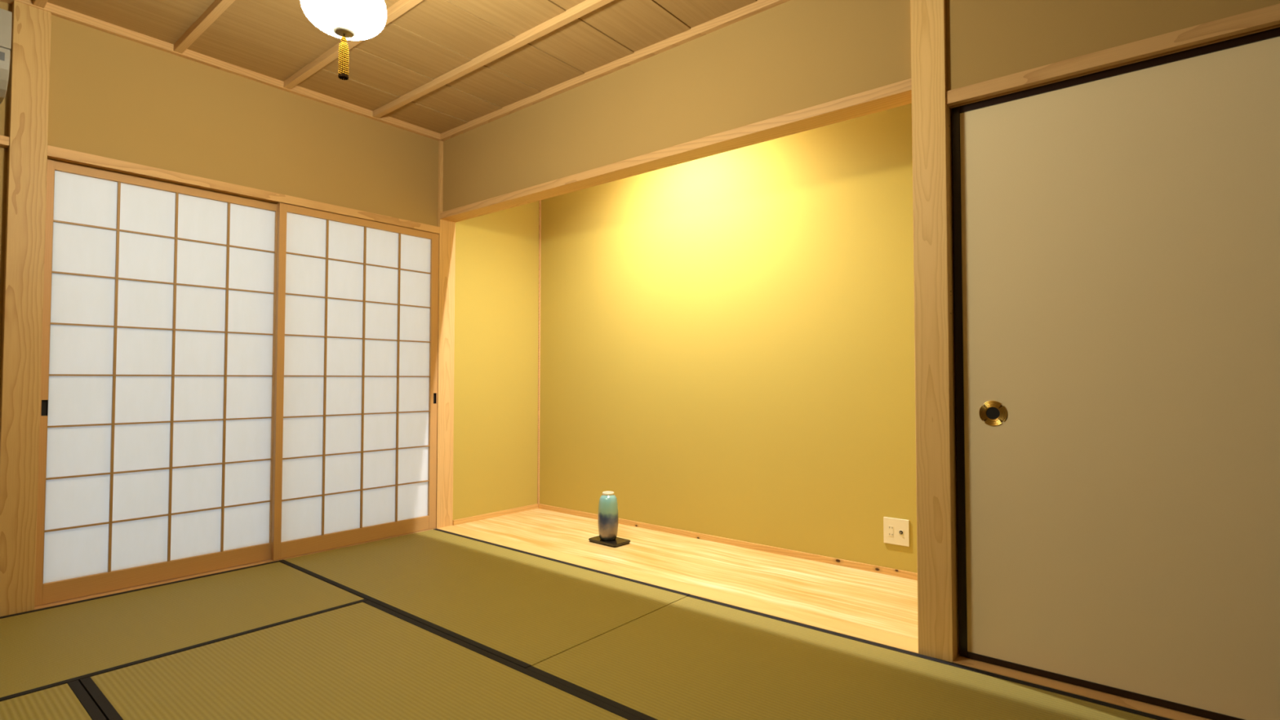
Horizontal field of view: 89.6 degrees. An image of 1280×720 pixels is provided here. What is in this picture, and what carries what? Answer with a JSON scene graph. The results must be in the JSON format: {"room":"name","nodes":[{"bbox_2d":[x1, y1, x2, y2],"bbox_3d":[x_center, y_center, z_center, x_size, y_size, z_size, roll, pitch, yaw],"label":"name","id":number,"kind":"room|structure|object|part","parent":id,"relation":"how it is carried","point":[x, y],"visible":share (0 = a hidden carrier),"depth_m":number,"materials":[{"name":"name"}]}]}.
{"room":"traditional dwelling","nodes":[
{"label":"traditional dwelling","id":0,"kind":"room"},
{"bbox_2d":[0,0,538,519],"bbox_3d":[-1.992,-0.379,3.420,0.158,2.980,3.714,-1,-2,39],"label":"wall","id":1,"kind":"structure","parent":0,"point":[111,96],"depth_m":3.67,"materials":[{"name":"paint"}]},
{"bbox_2d":[0,135,9,148],"bbox_3d":[-2.861,-0.899,2.304,0.056,0.036,0.864,-1,-2,39],"label":"rail","id":2,"kind":"object","parent":1,"relation":"attached to","point":[4,140],"visible":1,"depth_m":2.61,"materials":[{"name":"brown wood"}]},
{"bbox_2d":[0,8,12,104],"bbox_3d":[-2.771,-1.204,2.249,0.256,0.313,0.800,-1,-2,39],"label":"air conditioner","id":3,"kind":"object","parent":1,"relation":"attached to","point":[6,16],"visible":1,"depth_m":2.47,"materials":[{"name":"plastic"}]},
{"bbox_3d":[-2.679,-1.281,2.176,0.018,0.150,0.800,-1,-2,39],"label":"panel","id":4,"kind":"part","parent":3,"relation":"part of","materials":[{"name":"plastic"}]},
{"bbox_2d":[0,0,439,141],"bbox_3d":[-2.223,-1.479,3.109,0.098,0.045,2.890,-1,-2,39],"label":"trim","id":5,"kind":"structure","parent":1,"relation":"attached to","point":[57,11],"depth_m":3.19,"materials":[{"name":"brown wood"}]},
{"bbox_2d":[47,145,439,233],"bbox_3d":[-1.933,-0.857,3.466,0.110,0.044,1.881,-1,-2,39],"label":"lintel","id":6,"kind":"object","parent":1,"relation":"attached to","point":[55,153],"visible":0.66,"depth_m":3.18,"materials":[{"name":"brown wood"}]},
{"bbox_2d":[435,140,455,528],"bbox_3d":[-1.299,-0.160,4.218,0.115,2.583,0.119,-1,-2,39],"label":"post","id":7,"kind":"object","parent":1,"relation":"attached to","point":[446,251],"visible":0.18,"depth_m":4.17,"materials":[{"name":"brown wood"}]},
{"bbox_2d":[453,503,538,525],"bbox_3d":[-0.981,1.067,4.473,0.010,0.032,0.734,-1,-2,39],"label":"baseboard","id":8,"kind":"structure","parent":1,"relation":"attached to","point":[502,513],"depth_m":4.44,"materials":[{"name":"brown wood"}]},
{"bbox_2d":[47,0,756,133],"bbox_3d":[-0.734,-1.589,1.820,4.260,0.120,2.990,-1,-2,39],"label":"ceiling","id":9,"kind":"structure","parent":0,"point":[276,39],"depth_m":3.01,"materials":[{"name":"brown wood"}]},
{"bbox_2d":[33,0,48,8],"bbox_3d":[-0.984,-1.527,1.431,3.954,0.035,0.034,-1,-2,39],"label":"batten","id":10,"kind":"object","parent":9,"relation":"attached to","point":[41,3],"visible":1,"depth_m":2.66,"materials":[{"name":"brown wood"}]},
{"bbox_2d":[173,0,235,53],"bbox_3d":[-0.673,-1.516,1.808,3.954,0.035,0.034,-1,-2,39],"label":"batten","id":11,"kind":"object","parent":9,"relation":"attached to","point":[217,7],"visible":1,"depth_m":2.83,"materials":[{"name":"brown wood"}]},
{"bbox_2d":[300,0,386,79],"bbox_3d":[-0.816,-1.154,1.784,0.217,0.757,0.217,-1,-2,39],"label":"pendant lantern","id":12,"kind":"object","parent":9,"relation":"hanging from","point":[344,20],"visible":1,"depth_m":1.75,"materials":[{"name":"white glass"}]},
{"bbox_3d":[-0.816,-0.976,1.779,0.217,0.140,0.217,-1,-2,39],"label":"lamp shade","id":13,"kind":"part","parent":12,"relation":"part of","materials":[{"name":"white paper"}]},
{"bbox_2d":[283,0,423,89],"bbox_3d":[-0.362,-1.504,2.186,3.954,0.035,0.034,-1,-2,39],"label":"batten","id":14,"kind":"object","parent":9,"relation":"attached to","point":[400,7],"visible":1,"depth_m":3.10,"materials":[{"name":"brown wood"}]},
{"bbox_2d":[373,0,613,118],"bbox_3d":[-0.046,-1.492,2.568,3.954,0.035,0.034,-1,-2,39],"label":"batten","id":15,"kind":"object","parent":9,"relation":"attached to","point":[586,6],"visible":1,"depth_m":3.08,"materials":[{"name":"brown wood"}]},
{"bbox_2d":[452,508,918,639],"bbox_3d":[0.145,1.085,3.542,2.928,0.056,0.737,-1,-2,39],"label":"floor","id":16,"kind":"structure","parent":0,"point":[883,602],"depth_m":3.21,"materials":[{"name":"brown wood"}]},
{"bbox_2d":[588,535,630,547],"bbox_3d":[-0.178,1.053,3.750,0.220,0.018,0.140,-1,-2,41],"label":"display tray","id":17,"kind":"object","parent":16,"relation":"on","point":[618,542],"visible":0.79,"depth_m":3.71,"materials":[{"name":"black paint"}]},
{"bbox_2d":[597,491,618,541],"bbox_3d":[-0.186,0.910,3.766,0.122,0.274,0.122,-1,-2,39],"label":"ceramic vase","id":18,"kind":"object","parent":17,"relation":"on","point":[607,513],"visible":1,"depth_m":3.72,"materials":[{"name":"teal ceramic"}]},
{"bbox_2d":[436,525,918,653],"bbox_3d":[-0.126,1.075,3.212,2.928,0.056,0.116,-1,-2,39],"label":"floor edge","id":19,"kind":"structure","parent":16,"relation":"attached to","point":[908,644],"depth_m":2.82,"materials":[{"name":"beige wood"}]},
{"bbox_2d":[539,103,917,573],"bbox_3d":[0.411,-0.363,3.897,3.100,2.980,0.080,-1,-2,39],"label":"wall","id":20,"kind":"structure","parent":0,"point":[727,338],"depth_m":3.67,"materials":[{"name":"paint"}]},
{"bbox_2d":[537,200,541,504],"bbox_3d":[-0.748,-0.342,4.793,0.011,2.810,0.011,-1,-2,39],"label":"strip","id":21,"kind":"object","parent":20,"relation":"attached to","point":[540,201],"visible":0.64,"depth_m":4.78,"materials":[{"name":"brown wood"}]},
{"bbox_2d":[538,503,917,580],"bbox_3d":[0.381,1.049,3.820,2.918,0.032,0.010,-1,-2,39],"label":"baseboard","id":22,"kind":"structure","parent":20,"relation":"attached to","point":[895,572],"depth_m":3.59,"materials":[{"name":"brown wood"}]},
{"bbox_2d":[883,516,909,546],"bbox_3d":[1.239,0.830,3.116,0.121,0.126,0.015,-1,-2,39],"label":"outlet plate","id":23,"kind":"object","parent":20,"relation":"attached to","point":[895,531],"visible":1,"depth_m":3.11,"materials":[{"name":"beige plastic"}]},
{"bbox_2d":[888,525,893,536],"bbox_3d":[1.220,0.831,3.131,0.023,0.051,0.004,-1,-2,39],"label":"socket","id":24,"kind":"object","parent":23,"relation":"attached to","point":[890,527],"depth_m":3.13,"materials":[{"name":"beige plastic"}]},
{"bbox_2d":[442,0,1279,212],"bbox_3d":[0.287,-1.393,2.975,3.960,0.977,0.120,-1,-2,39],"label":"wall","id":25,"kind":"structure","parent":0,"point":[792,55],"depth_m":2.68,"materials":[{"name":"paint"}]},
{"bbox_2d":[440,0,790,141],"bbox_3d":[-0.154,-1.473,3.252,2.929,0.045,0.038,-1,-2,39],"label":"trim","id":26,"kind":"structure","parent":25,"relation":"attached to","point":[760,6],"depth_m":3.16,"materials":[{"name":"brown wood"}]},
{"bbox_2d":[440,78,911,222],"bbox_3d":[-0.124,-0.956,3.274,2.929,0.042,0.119,-1,-2,39],"label":"beam","id":27,"kind":"structure","parent":25,"relation":"attached to","point":[898,94],"depth_m":2.87,"materials":[{"name":"brown wood"}]},
{"bbox_2d":[946,3,1279,108],"bbox_3d":[1.452,-0.914,1.985,0.920,0.044,0.122,-1,-2,39],"label":"lintel","id":28,"kind":"object","parent":25,"relation":"attached to","point":[1267,18],"visible":0.76,"depth_m":1.92,"materials":[{"name":"brown wood"}]},
{"bbox_3d":[-0.719,1.109,1.704,4.190,0.104,2.959,-1,-2,39],"label":"floor","id":29,"kind":"structure","parent":0,"visible":0},
{"bbox_2d":[0,0,51,617],"bbox_3d":[-2.569,-0.198,2.678,0.115,2.563,0.114,-1,-2,39],"label":"post","id":30,"kind":"object","parent":29,"relation":"on","point":[31,26],"visible":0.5,"depth_m":2.64,"materials":[{"name":"brown wood"}]},
{"bbox_2d":[0,680,106,719],"bbox_3d":[-1.278,1.006,1.007,2.066,0.056,0.952,-1,-2,39],"label":"mat","id":31,"kind":"object","parent":29,"relation":"on","point":[70,700],"visible":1,"depth_m":1.87,"materials":[{"name":"wicker"}]},
{"bbox_2d":[0,560,367,701],"bbox_3d":[-2.138,1.045,2.333,0.940,0.056,1.904,-1,-2,39],"label":"mat","id":32,"kind":"object","parent":29,"relation":"on","point":[41,649],"visible":0.74,"depth_m":2.54,"materials":[{"name":"wicker"}]},
{"bbox_2d":[34,528,435,609],"bbox_3d":[-1.937,1.079,3.410,0.114,0.057,1.881,-1,-2,39],"label":"threshold","id":33,"kind":"object","parent":29,"relation":"on","point":[125,589],"visible":0.23,"depth_m":3.04,"materials":[{"name":"brown wood"}]},
{"bbox_2d":[34,157,277,606],"bbox_3d":[-2.231,0.091,3.081,0.030,1.892,0.950,-1,-2,39],"label":"screen","id":34,"kind":"object","parent":33,"relation":"on","point":[156,455],"visible":0.81,"depth_m":3.01,"materials":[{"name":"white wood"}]},
{"bbox_3d":[-2.515,0.202,2.720,0.013,0.067,0.021,-1,-2,39],"label":"finger pull","id":35,"kind":"part","parent":34,"relation":"part of","materials":[{"name":"black metal"}]},
{"bbox_3d":[-2.235,0.995,3.051,0.030,0.084,0.885,-1,-2,39],"label":"rail","id":36,"kind":"part","parent":34,"relation":"part of","materials":[{"name":"brown wood"}]},
{"bbox_3d":[-2.233,-0.830,3.106,0.030,0.051,0.885,-1,-2,39],"label":"rail","id":37,"kind":"part","parent":34,"relation":"part of","materials":[{"name":"brown wood"}]},
{"bbox_2d":[271,201,439,560],"bbox_3d":[-1.616,0.112,3.769,0.030,1.892,0.962,-1,-2,39],"label":"screen","id":38,"kind":"object","parent":33,"relation":"on","point":[354,460],"visible":1,"depth_m":3.71,"materials":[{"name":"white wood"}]},
{"bbox_3d":[-1.621,1.016,3.737,0.030,0.084,0.877,-1,-2,39],"label":"rail","id":39,"kind":"part","parent":38,"relation":"part of","materials":[{"name":"brown wood"}]},
{"bbox_3d":[-1.620,-0.809,3.792,0.030,0.051,0.877,-1,-2,39],"label":"rail","id":40,"kind":"part","parent":38,"relation":"part of","materials":[{"name":"brown wood"}]},
{"bbox_3d":[-1.315,0.245,4.117,0.013,0.067,0.021,-1,-2,39],"label":"finger pull","id":41,"kind":"part","parent":38,"relation":"part of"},
{"bbox_2d":[79,600,643,719],"bbox_3d":[-0.672,1.029,1.743,2.066,0.056,0.948,-1,-2,39],"label":"mat","id":42,"kind":"object","parent":29,"relation":"on","point":[367,660],"visible":0.92,"depth_m":2.02,"materials":[{"name":"wicker"}]},
{"bbox_2d":[278,528,689,668],"bbox_3d":[-0.835,1.070,3.108,1.964,0.056,0.942,-1,-2,39],"label":"mat","id":43,"kind":"object","parent":29,"relation":"on","point":[523,609],"visible":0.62,"depth_m":2.90,"materials":[{"name":"wicker"}]},
{"bbox_2d":[525,595,1172,719],"bbox_3d":[0.689,1.033,1.848,1.984,0.056,0.942,-1,-2,39],"label":"mat","id":44,"kind":"object","parent":29,"relation":"on","point":[692,657],"visible":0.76,"depth_m":2.06,"materials":[{"name":"wicker"}]},
{"bbox_2d":[952,653,1213,719],"bbox_3d":[1.448,1.037,1.923,0.920,0.058,0.130,-1,-2,39],"label":"threshold","id":45,"kind":"object","parent":29,"relation":"on","point":[1147,708],"visible":0.3,"depth_m":1.96,"materials":[{"name":"brown wood"}]},
{"bbox_2d":[951,26,1279,719],"bbox_3d":[1.451,0.053,1.960,0.902,1.909,0.024,-1,-2,39],"label":"panel","id":46,"kind":"object","parent":45,"relation":"on","point":[1117,230],"visible":1,"depth_m":1.94,"materials":[{"name":"paper"}]},
{"bbox_3d":[1.187,0.179,2.165,0.077,0.077,0.002,-1,-2,39],"label":"door pull","id":47,"kind":"part","parent":46,"relation":"part of","materials":[{"name":"gold metal"}]},
{"bbox_2d":[986,407,999,419],"bbox_3d":[1.186,0.179,2.164,0.042,0.042,0.003,-1,-2,39],"label":"cup","id":48,"kind":"object","parent":46,"relation":"on","point":[992,413],"depth_m":2.16,"materials":[{"name":"black metal"}]},
{"bbox_3d":[1.450,0.996,1.932,0.852,0.020,0.024,-1,-2,39],"label":"rail","id":49,"kind":"part","parent":46,"relation":"part of","materials":[{"name":"paint"}]},
{"bbox_3d":[1.452,-0.886,1.988,0.852,0.032,0.024,-1,-2,39],"label":"rail","id":50,"kind":"part","parent":46,"relation":"part of","materials":[{"name":"paint"}]},
{"bbox_3d":[1.310,-0.400,2.623,0.091,2.980,0.742,-1,-2,39],"label":"wall","id":51,"kind":"structure","parent":0,"visible":0},
{"bbox_2d":[910,0,959,662],"bbox_3d":[1.046,-0.231,2.282,0.112,2.613,0.112,-1,-2,39],"label":"post","id":52,"kind":"object","parent":51,"relation":"attached to","point":[938,618],"visible":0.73,"depth_m":2.23,"materials":[{"name":"brown wood"}]}
]}

